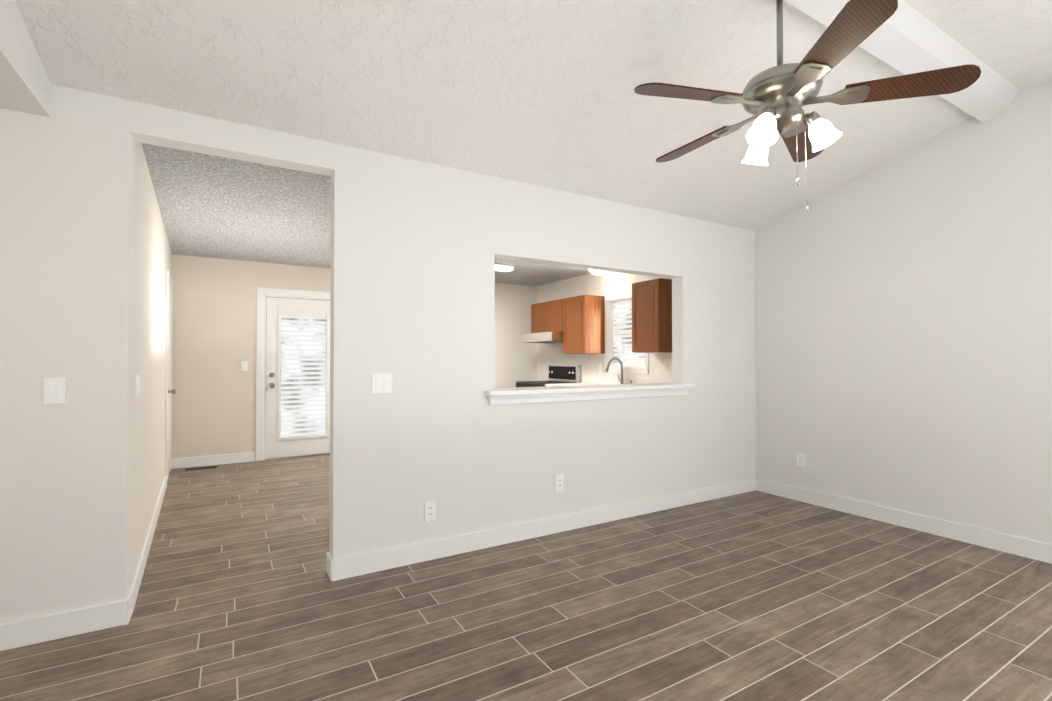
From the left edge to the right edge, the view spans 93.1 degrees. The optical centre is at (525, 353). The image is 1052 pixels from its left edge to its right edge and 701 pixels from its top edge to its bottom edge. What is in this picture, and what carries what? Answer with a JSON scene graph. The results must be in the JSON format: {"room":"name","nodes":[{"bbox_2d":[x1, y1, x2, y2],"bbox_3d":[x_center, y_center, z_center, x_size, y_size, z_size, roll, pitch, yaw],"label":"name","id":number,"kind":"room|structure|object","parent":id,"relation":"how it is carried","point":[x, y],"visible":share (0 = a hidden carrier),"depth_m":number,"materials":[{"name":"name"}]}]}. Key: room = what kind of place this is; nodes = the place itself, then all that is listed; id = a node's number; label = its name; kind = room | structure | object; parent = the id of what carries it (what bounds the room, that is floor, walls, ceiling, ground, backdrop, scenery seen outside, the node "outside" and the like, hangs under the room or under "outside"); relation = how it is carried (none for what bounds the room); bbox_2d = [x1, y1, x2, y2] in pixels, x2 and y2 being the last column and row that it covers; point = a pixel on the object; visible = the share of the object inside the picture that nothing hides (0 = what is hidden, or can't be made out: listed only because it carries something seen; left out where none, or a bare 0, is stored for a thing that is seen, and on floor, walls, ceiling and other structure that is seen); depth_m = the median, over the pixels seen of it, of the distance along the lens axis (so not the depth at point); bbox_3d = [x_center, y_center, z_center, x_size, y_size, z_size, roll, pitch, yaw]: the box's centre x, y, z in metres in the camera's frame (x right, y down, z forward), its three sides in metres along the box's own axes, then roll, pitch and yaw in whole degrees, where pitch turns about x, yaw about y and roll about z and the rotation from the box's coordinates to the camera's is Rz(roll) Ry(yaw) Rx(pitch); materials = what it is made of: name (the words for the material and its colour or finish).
{"room":"living room","nodes":[
{"label":"living room","id":0,"kind":"room"},
{"bbox_2d":[0,96,11,109],"bbox_3d":[-2.538,-1.132,0.689,2.040,0.120,2.220,0,-1,-31],"label":"ceiling","id":1,"kind":"structure","parent":0,"point":[4,104],"depth_m":2.12,"materials":[{"name":"white paint"}]},
{"bbox_2d":[0,0,50,116],"bbox_3d":[-1.170,-0.405,0.489,0.120,3.300,3.940,0,-1,-31],"label":"wall","id":2,"kind":"structure","parent":0,"point":[25,85],"depth_m":1.96,"materials":[{"name":"beige paint"}]},
{"bbox_2d":[130,142,171,587],"bbox_3d":[-3.204,0.017,3.935,0.670,2.540,3.830,0,-1,-31],"label":"wall","id":3,"kind":"structure","parent":0,"point":[152,259],"depth_m":3.12,"materials":[{"name":"beige paint"}]},
{"bbox_2d":[136,375,139,396],"bbox_3d":[-2.056,0.171,2.642,0.012,0.115,0.072,0,-1,-31],"label":"light switch","id":4,"kind":"object","parent":3,"relation":"attached to","point":[137,385],"visible":1,"depth_m":2.62,"materials":[{"name":"white plastic"}]},
{"bbox_2d":[130,476,166,609],"bbox_3d":[-2.723,1.226,3.654,0.142,0.115,2.881,0,-1,-31],"label":"baseboard","id":5,"kind":"structure","parent":3,"relation":"attached to","point":[136,582],"depth_m":3.10,"materials":[{"name":"white paint"}]},
{"bbox_2d":[165,270,172,486],"bbox_3d":[-3.751,0.245,5.242,0.058,2.114,0.959,0,-1,-31],"label":"door frame","id":6,"kind":"structure","parent":3,"relation":"attached to","point":[169,280],"depth_m":4.85,"materials":[{"name":"white paint"}]},
{"bbox_2d":[167,283,175,479],"bbox_3d":[-3.725,0.280,5.257,0.110,2.025,0.813,0,-1,-31],"label":"hall door","id":7,"kind":"structure","parent":3,"relation":"in","point":[173,391],"depth_m":5.23,"materials":[{"name":"white wood"}]},
{"bbox_2d":[172,254,536,460],"bbox_3d":[-2.154,0.051,6.850,5.585,2.540,0.120,0,-1,-31],"label":"wall","id":8,"kind":"structure","parent":0,"point":[214,346],"depth_m":5.95,"materials":[{"name":"beige paint"}]},
{"bbox_2d":[172,452,254,468],"bbox_3d":[-3.669,1.252,5.862,0.845,0.115,0.014,0,-1,-31],"label":"baseboard","id":9,"kind":"structure","parent":8,"relation":"attached to","point":[187,462],"depth_m":5.85,"materials":[{"name":"white paint"}]},
{"bbox_2d":[241,361,247,370],"bbox_3d":[-3.405,0.152,6.032,0.072,0.115,0.012,0,-1,-31],"label":"light switch","id":10,"kind":"object","parent":8,"relation":"attached to","point":[244,365],"visible":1,"depth_m":6.03,"materials":[{"name":"white plastic"}]},
{"bbox_2d":[256,287,329,460],"bbox_3d":[-2.867,0.248,6.427,1.110,2.144,0.158,0,-1,-31],"label":"door frame","id":11,"kind":"structure","parent":8,"relation":"attached to","point":[263,294],"depth_m":6.12,"materials":[{"name":"white paint"}]},
{"bbox_2d":[266,297,329,458],"bbox_3d":[-2.839,0.302,6.389,0.872,2.008,0.119,0,-1,-31],"label":"exterior door","id":12,"kind":"structure","parent":8,"relation":"in","point":[297,377],"depth_m":6.37,"materials":[{"name":"white wood"}]},
{"bbox_2d":[0,84,755,623],"bbox_3d":[-0.875,-0.244,3.020,7.285,3.040,0.120,0,-1,-31],"label":"wall","id":13,"kind":"structure","parent":0,"point":[418,248],"depth_m":2.96,"materials":[{"name":"beige paint"}]},
{"bbox_2d":[43,378,65,403],"bbox_3d":[-2.096,0.166,2.216,0.072,0.115,0.012,0,-1,-31],"label":"light switch","id":14,"kind":"object","parent":13,"relation":"attached to","point":[54,390],"visible":1,"depth_m":2.21,"materials":[{"name":"white plastic"}]},
{"bbox_2d":[0,590,132,650],"bbox_3d":[-2.924,1.203,1.723,2.454,0.115,0.038,0,-1,-31],"label":"baseboard","id":15,"kind":"structure","parent":13,"relation":"attached to","point":[36,630],"depth_m":2.22,"materials":[{"name":"white paint"}]},
{"bbox_2d":[372,373,391,392],"bbox_3d":[-0.852,0.175,2.951,0.118,0.115,0.012,0,-1,-31],"label":"light switch","id":16,"kind":"object","parent":13,"relation":"attached to","point":[381,382],"visible":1,"depth_m":2.95,"materials":[{"name":"white plastic"}]},
{"bbox_2d":[424,501,435,520],"bbox_3d":[-0.595,0.977,3.095,0.072,0.115,0.010,0,-1,-31],"label":"outlet","id":17,"kind":"object","parent":13,"relation":"attached to","point":[430,510],"visible":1,"depth_m":3.09,"materials":[{"name":"white plastic"}]},
{"bbox_2d":[326,478,755,580],"bbox_3d":[0.543,1.227,3.773,3.819,0.115,0.038,0,-1,-31],"label":"baseboard","id":18,"kind":"structure","parent":13,"relation":"attached to","point":[361,564],"depth_m":3.38,"materials":[{"name":"white paint"}]},
{"bbox_2d":[555,475,563,491],"bbox_3d":[0.240,0.932,3.590,0.072,0.115,0.010,0,-1,-31],"label":"outlet","id":19,"kind":"object","parent":13,"relation":"attached to","point":[559,482],"visible":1,"depth_m":3.59,"materials":[{"name":"white plastic"}]},
{"bbox_2d":[485,382,694,405],"bbox_3d":[0.525,0.301,3.862,1.940,0.100,0.305,0,-1,-31],"label":"sill","id":20,"kind":"structure","parent":13,"relation":"attached to","point":[518,395],"depth_m":3.67,"materials":[{"name":"white paint"}]},
{"bbox_2d":[15,0,971,285],"bbox_3d":[-0.714,-1.476,4.431,5.585,0.658,5.780,0,-1,-31],"label":"ceiling","id":21,"kind":"structure","parent":0,"point":[541,93],"depth_m":2.63,"materials":[{"name":"white paint"}]},
{"bbox_2d":[495,263,514,271],"bbox_3d":[-0.705,-1.097,6.117,1.220,0.060,0.180,0,-1,-31],"label":"fluorescent ceiling light","id":22,"kind":"object","parent":21,"relation":"attached to","point":[503,267],"visible":0.33,"depth_m":6.30,"materials":[{"name":"white paint"}]},
{"bbox_2d":[589,269,606,275],"bbox_3d":[0.924,-1.056,6.348,0.280,0.136,0.280,0,-1,-31],"label":"dome ceiling light","id":23,"kind":"object","parent":21,"relation":"attached to","point":[597,272],"visible":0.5,"depth_m":6.29,"materials":[{"name":"white glass"}]},
{"bbox_2d":[0,454,1051,700],"bbox_3d":[-0.964,1.335,2.955,7.485,0.120,8.010,0,-1,-31],"label":"floor","id":24,"kind":"structure","parent":0,"point":[756,596],"depth_m":2.42,"materials":[{"name":"brown tile"}]},
{"bbox_2d":[186,466,216,470],"bbox_3d":[-3.696,1.304,5.685,0.300,0.008,0.110,0,-1,-31],"label":"floor vent","id":25,"kind":"object","parent":24,"relation":"in","point":[198,468],"visible":0.98,"depth_m":5.66,"materials":[{"name":"brown metal"}]},
{"bbox_2d":[516,364,580,386],"bbox_3d":[0.292,0.744,7.254,0.706,1.165,0.756,0,-1,-31],"label":"stove","id":26,"kind":"object","parent":24,"relation":"on","point":[557,373],"visible":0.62,"depth_m":7.28,"materials":[{"name":"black metal"}]},
{"bbox_3d":[1.202,0.874,5.818,0.606,0.870,2.598,0,-1,-31],"label":"base cabinet","id":27,"kind":"object","parent":24,"relation":"on","visible":0},
{"bbox_2d":[545,376,671,385],"bbox_3d":[1.192,0.441,5.817,0.629,0.284,2.596,0,-1,-31],"label":"countertop","id":28,"kind":"structure","parent":27,"relation":"on","point":[591,380],"depth_m":6.57,"materials":[{"name":"stone"}]},
{"bbox_2d":[605,358,631,383],"bbox_3d":[1.134,0.225,6.159,0.296,0.353,0.243,0,-1,-31],"label":"faucet","id":29,"kind":"object","parent":28,"relation":"on","point":[608,366],"visible":0.81,"depth_m":6.24,"materials":[{"name":"silver metal"}]},
{"bbox_2d":[537,83,1051,544],"bbox_3d":[2.206,-0.353,4.849,0.120,3.300,8.010,0,-1,-31],"label":"wall","id":30,"kind":"structure","parent":0,"point":[903,331],"depth_m":3.62,"materials":[{"name":"beige paint"}]},
{"bbox_2d":[531,299,562,332],"bbox_3d":[0.434,-0.532,7.399,0.334,0.460,0.840,0,-1,-31],"label":"upper cabinet","id":31,"kind":"object","parent":30,"relation":"attached to","point":[547,316],"visible":0.71,"depth_m":7.27,"materials":[{"name":"brown wood"}]},
{"bbox_2d":[522,332,562,342],"bbox_3d":[0.359,-0.234,7.351,0.504,0.130,0.830,0,-1,-31],"label":"range hood","id":32,"kind":"object","parent":31,"relation":"attached to","point":[549,337],"visible":0.83,"depth_m":7.10,"materials":[{"name":"white metal"}]},
{"bbox_2d":[562,295,604,353],"bbox_3d":[0.780,-0.384,6.812,0.334,0.770,0.511,0,-1,-31],"label":"upper cabinet","id":33,"kind":"object","parent":30,"relation":"attached to","point":[583,324],"visible":1,"depth_m":6.63,"materials":[{"name":"brown wood"}]},
{"bbox_2d":[599,364,602,372],"bbox_3d":[1.012,0.200,6.733,0.010,0.115,0.072,0,-1,-31],"label":"electrical outlet","id":34,"kind":"object","parent":30,"relation":"attached to","point":[600,368],"visible":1,"depth_m":6.73,"materials":[{"name":"white plastic"}]},
{"bbox_2d":[604,293,648,373],"bbox_3d":[1.309,-0.256,6.345,0.160,1.002,0.816,0,-1,-31],"label":"kitchen window","id":35,"kind":"structure","parent":30,"relation":"in","point":[618,328],"depth_m":6.47,"materials":[{"name":"white paint"}]},
{"bbox_2d":[632,278,671,352],"bbox_3d":[1.467,-0.413,5.650,0.334,0.800,0.420,0,-1,-31],"label":"upper cabinet","id":36,"kind":"object","parent":30,"relation":"attached to","point":[651,316],"visible":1,"depth_m":5.48,"materials":[{"name":"brown wood"}]},
{"bbox_2d":[797,453,804,466],"bbox_3d":[2.406,0.932,4.365,0.010,0.115,0.072,0,-1,-31],"label":"outlet","id":37,"kind":"object","parent":30,"relation":"attached to","point":[800,459],"visible":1,"depth_m":4.36,"materials":[{"name":"white plastic"}]},
{"bbox_2d":[756,478,1051,563],"bbox_3d":[3.161,1.219,3.077,0.018,0.115,3.780,0,-1,-31],"label":"baseboard","id":38,"kind":"structure","parent":30,"relation":"attached to","point":[1023,547],"depth_m":3.61,"materials":[{"name":"white paint"}]},
{"bbox_2d":[903,0,1051,90],"bbox_3d":[1.506,-1.643,1.012,5.245,0.510,2.090,0,-1,-31],"label":"ceiling","id":39,"kind":"structure","parent":0,"point":[1010,41],"depth_m":2.56,"materials":[{"name":"white paint"}]},
{"bbox_2d":[783,0,1018,122],"bbox_3d":[0.939,-1.743,1.973,5.005,0.388,0.180,0,-1,-31],"label":"ridge beam","id":40,"kind":"structure","parent":39,"relation":"attached to","point":[905,38],"depth_m":2.64,"materials":[{"name":"white paint"}]},
{"bbox_2d":[634,0,980,212],"bbox_3d":[1.032,-1.091,2.125,1.262,1.028,1.219,0,-1,-31],"label":"ceiling fan","id":41,"kind":"object","parent":40,"relation":"hanging from","point":[774,100],"visible":1,"depth_m":1.97,"materials":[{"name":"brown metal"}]}
]}

